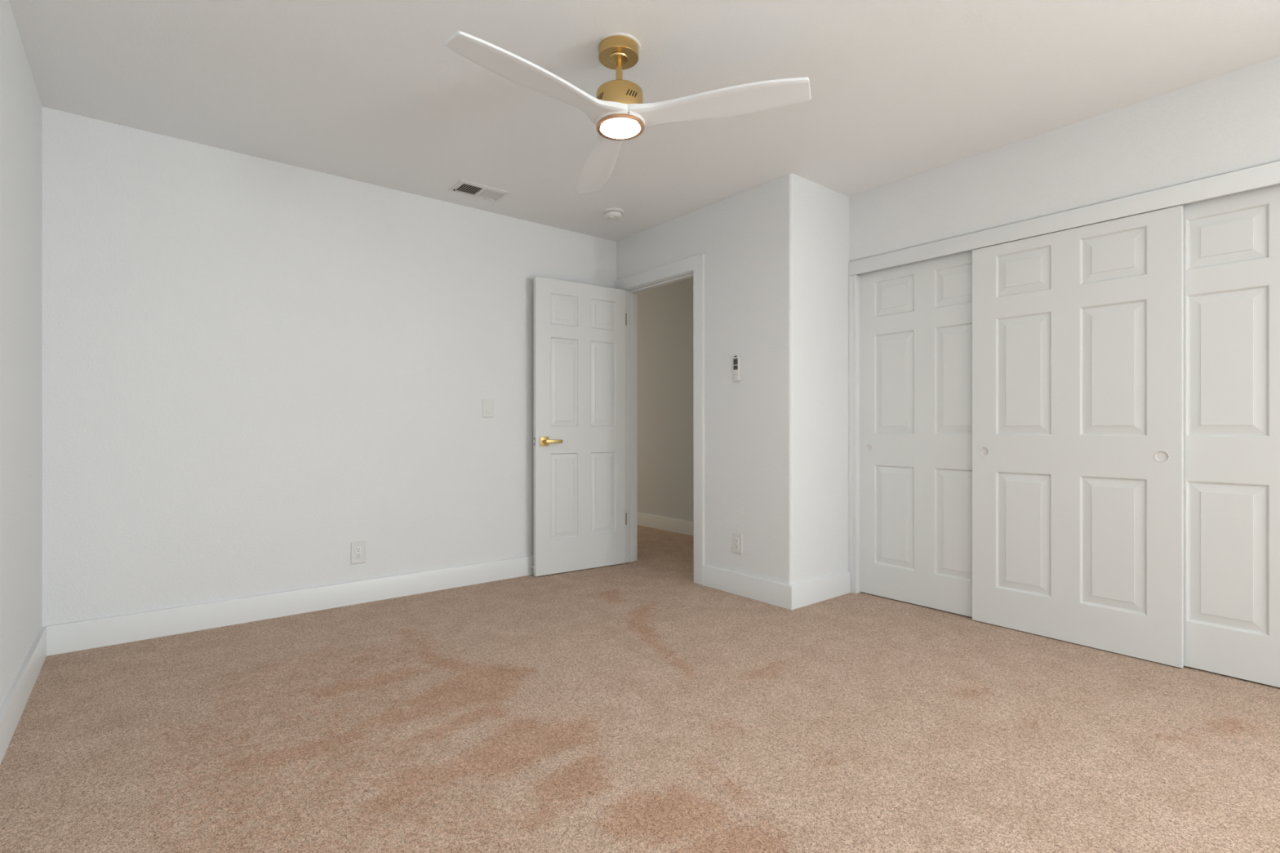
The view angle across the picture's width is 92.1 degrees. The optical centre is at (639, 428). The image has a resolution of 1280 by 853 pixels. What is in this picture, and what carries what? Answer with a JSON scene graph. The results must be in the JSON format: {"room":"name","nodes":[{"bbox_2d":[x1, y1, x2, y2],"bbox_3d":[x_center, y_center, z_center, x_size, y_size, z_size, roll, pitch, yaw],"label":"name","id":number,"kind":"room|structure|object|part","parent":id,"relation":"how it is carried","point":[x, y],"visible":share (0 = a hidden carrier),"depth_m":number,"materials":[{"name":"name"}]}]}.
{"room":"empty bedroom","nodes":[
{"label":"empty bedroom","id":0,"kind":"room"},
{"bbox_2d":[0,0,42,707],"bbox_3d":[-0.439,-0.198,-0.102,0.110,2.460,7.432,0,0,-39],"label":"wall","id":1,"kind":"structure","parent":0,"point":[20,105],"depth_m":2.19,"materials":[{"name":"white light gray-white paint"}]},
{"bbox_2d":[0,626,46,764],"bbox_3d":[-0.392,0.947,-0.065,0.022,0.131,7.190,0,0,-39],"label":"baseboard","id":2,"kind":"structure","parent":1,"relation":"attached to","point":[11,709],"depth_m":2.18,"materials":[{"name":"white wood"}]},
{"bbox_2d":[42,106,616,626],"bbox_3d":[-1.453,-0.198,3.781,3.175,2.460,0.110,0,0,-39],"label":"wall","id":3,"kind":"structure","parent":0,"point":[255,370],"depth_m":3.27,"materials":[{"name":"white light gray-white paint"}]},
{"bbox_2d":[42,555,533,656],"bbox_3d":[-1.423,0.947,3.728,3.167,0.131,0.022,0,0,-39],"label":"baseboard","id":4,"kind":"structure","parent":3,"relation":"attached to","point":[70,637],"depth_m":3.27,"materials":[{"name":"white wood"}]},
{"bbox_2d":[351,541,365,564],"bbox_3d":[-1.627,0.720,3.565,0.078,0.125,0.009,0,0,-39],"label":"power outlet","id":5,"kind":"object","parent":3,"relation":"attached to","point":[357,549],"visible":1,"depth_m":3.56,"materials":[{"name":"white plastic"}]},
{"bbox_2d":[355,546,361,559],"bbox_3d":[-1.625,0.720,3.562,0.034,0.067,0.002,0,0,-39],"label":"receptacle","id":6,"kind":"object","parent":5,"relation":"attached to","point":[357,549],"depth_m":3.56,"materials":[{"name":"grey plastic"}]},
{"bbox_2d":[482,399,493,417],"bbox_3d":[-1.000,-0.129,4.067,0.076,0.118,0.012,0,0,-39],"label":"light switch","id":7,"kind":"object","parent":3,"relation":"attached to","point":[487,405],"visible":1,"depth_m":4.06,"materials":[{"name":"white plastic"}]},
{"bbox_2d":[0,524,1279,852],"bbox_3d":[0.073,1.012,2.933,4.710,0.001,11.520,0,0,-39],"label":"floor","id":8,"kind":"structure","parent":0,"point":[639,706],"depth_m":2.06,"materials":[{"name":"beige carpet"}]},
{"bbox_2d":[8,0,1279,241],"bbox_3d":[0.073,-1.488,2.933,4.710,0.120,11.520,0,0,-39],"label":"ceiling","id":9,"kind":"structure","parent":0,"point":[369,91],"depth_m":2.49,"materials":[{"name":"white paint"}]},
{"bbox_2d":[448,179,511,201],"bbox_3d":[-0.966,-1.420,3.721,0.313,0.016,0.194,0,0,-39],"label":"ceiling vent","id":10,"kind":"object","parent":9,"relation":"in","point":[464,187],"visible":1,"depth_m":3.71,"materials":[{"name":"white plastic"}]},
{"bbox_2d":[602,207,624,220],"bbox_3d":[-0.176,-1.403,4.073,0.144,0.051,0.144,0,0,-39],"label":"smoke detector","id":11,"kind":"object","parent":9,"relation":"attached to","point":[611,214],"visible":1,"depth_m":4.03,"materials":[{"name":"white plastic"}]},
{"bbox_3d":[-0.176,-1.421,4.073,0.144,0.014,0.144,0,0,-39],"label":"plate","id":12,"kind":"part","parent":11,"relation":"part of","materials":[{"name":"white plastic"}]},
{"bbox_2d":[444,31,811,193],"bbox_3d":[-0.191,-1.270,2.264,1.128,0.316,1.224,0,-1,-39],"label":"ceiling fan","id":13,"kind":"object","parent":9,"relation":"hanging from","point":[619,113],"visible":1,"depth_m":2.22,"materials":[{"name":"white plastic"}]},
{"bbox_3d":[-0.333,-1.151,2.051,0.647,0.036,0.164,0,0,-44],"label":"fan blade","id":14,"kind":"part","parent":13,"relation":"part of","materials":[{"name":"white"}]},
{"bbox_3d":[-0.167,-1.146,2.658,0.164,0.046,0.647,0,0,-14],"label":"fan blade","id":15,"kind":"part","parent":13,"relation":"part of","materials":[{"name":"white"}]},
{"bbox_3d":[-0.080,-1.425,2.312,0.163,0.006,0.163,0,0,-39],"label":"mounting plate","id":16,"kind":"part","parent":13,"relation":"part of","materials":[{"name":"white plastic"}]},
{"bbox_3d":[0.276,-1.160,2.211,0.648,0.052,0.164,0,0,16],"label":"fan blade","id":17,"kind":"part","parent":13,"relation":"part of","materials":[{"name":"white plastic"}]},
{"bbox_2d":[616,173,857,585],"bbox_3d":[0.771,-0.198,4.518,1.216,2.460,1.749,0,0,-39],"label":"wall","id":18,"kind":"structure","parent":0,"point":[775,251],"depth_m":3.68,"materials":[{"name":"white light gray-white paint"}]},
{"bbox_2d":[530,276,626,576],"bbox_3d":[-0.413,-0.011,4.396,0.748,2.034,0.136,0,0,-35],"label":"door","id":19,"kind":"structure","parent":18,"relation":"in","point":[580,516],"depth_m":4.37,"materials":[{"name":"white wood"}]},
{"bbox_3d":[-0.594,0.091,4.217,0.124,0.025,0.051,0,0,-35],"label":"lever","id":20,"kind":"part","parent":19,"relation":"part of","materials":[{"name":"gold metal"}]},
{"bbox_2d":[625,270,693,562],"bbox_3d":[0.169,-0.020,4.386,0.117,2.064,0.793,0,0,-39],"label":"trim","id":21,"kind":"structure","parent":18,"relation":"attached to","point":[631,294],"depth_m":4.67,"materials":[{"name":"white wood"}]},
{"bbox_2d":[614,253,704,585],"bbox_3d":[0.111,-0.056,4.354,0.018,2.136,0.955,0,0,-39],"label":"trim","id":22,"kind":"structure","parent":18,"relation":"attached to","point":[696,264],"depth_m":4.02,"materials":[{"name":"white wood"}]},
{"bbox_2d":[733,355,740,381],"bbox_3d":[0.589,-0.365,3.758,0.021,0.157,0.047,0,0,-39],"label":"remote control","id":23,"kind":"object","parent":18,"relation":"attached to","point":[736,360],"visible":1,"depth_m":3.75,"materials":[{"name":"white plastic"}]},
{"bbox_3d":[0.581,-0.404,3.752,0.001,0.038,0.034,0,0,-39],"label":"button panel","id":24,"kind":"part","parent":23,"relation":"part of","materials":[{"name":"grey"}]},
{"bbox_2d":[732,532,742,554],"bbox_3d":[0.593,0.702,3.763,0.009,0.125,0.078,0,0,-39],"label":"power outlet","id":25,"kind":"object","parent":18,"relation":"attached to","point":[737,538],"visible":1,"depth_m":3.75,"materials":[{"name":"white plastic"}]},
{"bbox_2d":[734,537,738,549],"bbox_3d":[0.590,0.702,3.760,0.002,0.067,0.034,0,0,-39],"label":"receptacle","id":26,"kind":"object","parent":25,"relation":"attached to","point":[736,539],"depth_m":3.76,"materials":[{"name":"grey plastic"}]},
{"bbox_2d":[702,564,849,609],"bbox_3d":[0.848,0.947,3.885,0.575,0.131,0.699,0,0,-39],"label":"baseboard","id":27,"kind":"structure","parent":18,"relation":"attached to","point":[793,597],"depth_m":3.63,"materials":[{"name":"white wood"}]},
{"bbox_2d":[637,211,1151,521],"bbox_3d":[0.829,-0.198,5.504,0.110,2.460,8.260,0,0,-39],"label":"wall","id":28,"kind":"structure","parent":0,"point":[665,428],"depth_m":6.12,"materials":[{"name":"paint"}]},
{"bbox_2d":[637,511,693,535],"bbox_3d":[-0.048,0.947,6.495,0.016,0.131,5.617,0,0,-39],"label":"baseboard","id":29,"kind":"structure","parent":28,"relation":"attached to","point":[674,525],"depth_m":6.10,"materials":[{"name":"white wood"}]},
{"bbox_2d":[848,56,1279,262],"bbox_3d":[3.111,-0.198,1.643,0.110,2.460,5.663,0,0,-39],"label":"wall","id":30,"kind":"structure","parent":0,"point":[1228,122],"depth_m":2.85,"materials":[{"name":"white light gray-white paint"}]},
{"bbox_2d":[848,275,861,593],"bbox_3d":[1.348,0.037,3.826,0.121,1.950,0.050,0,0,-39],"label":"trim","id":31,"kind":"structure","parent":30,"relation":"attached to","point":[853,281],"depth_m":3.79,"materials":[{"name":"white wood"}]},
{"bbox_2d":[857,242,1006,617],"bbox_3d":[1.614,0.014,3.491,0.032,1.984,0.843,0,0,-39],"label":"door","id":32,"kind":"structure","parent":30,"relation":"in","point":[916,317],"depth_m":3.50,"materials":[{"name":"white wood"}]},
{"bbox_3d":[1.391,0.122,3.750,0.009,0.051,0.051,0,0,-39],"label":"finger pull","id":33,"kind":"part","parent":32,"relation":"part of","materials":[{"name":"white plastic"}]},
{"bbox_2d":[848,160,1279,275],"bbox_3d":[2.017,-0.980,2.906,0.014,0.084,2.322,0,0,-39],"label":"trim","id":34,"kind":"structure","parent":30,"relation":"attached to","point":[1266,175],"depth_m":2.84,"materials":[{"name":"white wood"}]},
{"bbox_2d":[972,204,1183,668],"bbox_3d":[2.020,0.036,2.926,0.032,1.944,0.843,0,0,-39],"label":"door","id":35,"kind":"structure","parent":30,"relation":"in","point":[1077,333],"depth_m":2.86,"materials":[{"name":"white wood"}]},
{"bbox_3d":[1.785,0.122,3.201,0.009,0.051,0.051,0,0,-39],"label":"finger pull","id":36,"kind":"part","parent":35,"relation":"part of","materials":[{"name":"white plastic"}]},
{"bbox_3d":[2.233,0.122,2.643,0.009,0.051,0.051,0,0,-39],"label":"finger pull","id":37,"kind":"part","parent":35,"relation":"part of","materials":[{"name":"white plastic"}]},
{"bbox_2d":[1152,183,1279,687],"bbox_3d":[2.508,0.014,2.377,0.030,1.984,0.843,0,0,-39],"label":"door","id":38,"kind":"structure","parent":30,"relation":"in","point":[1232,242],"depth_m":2.49,"materials":[{"name":"white wood"}]}
]}

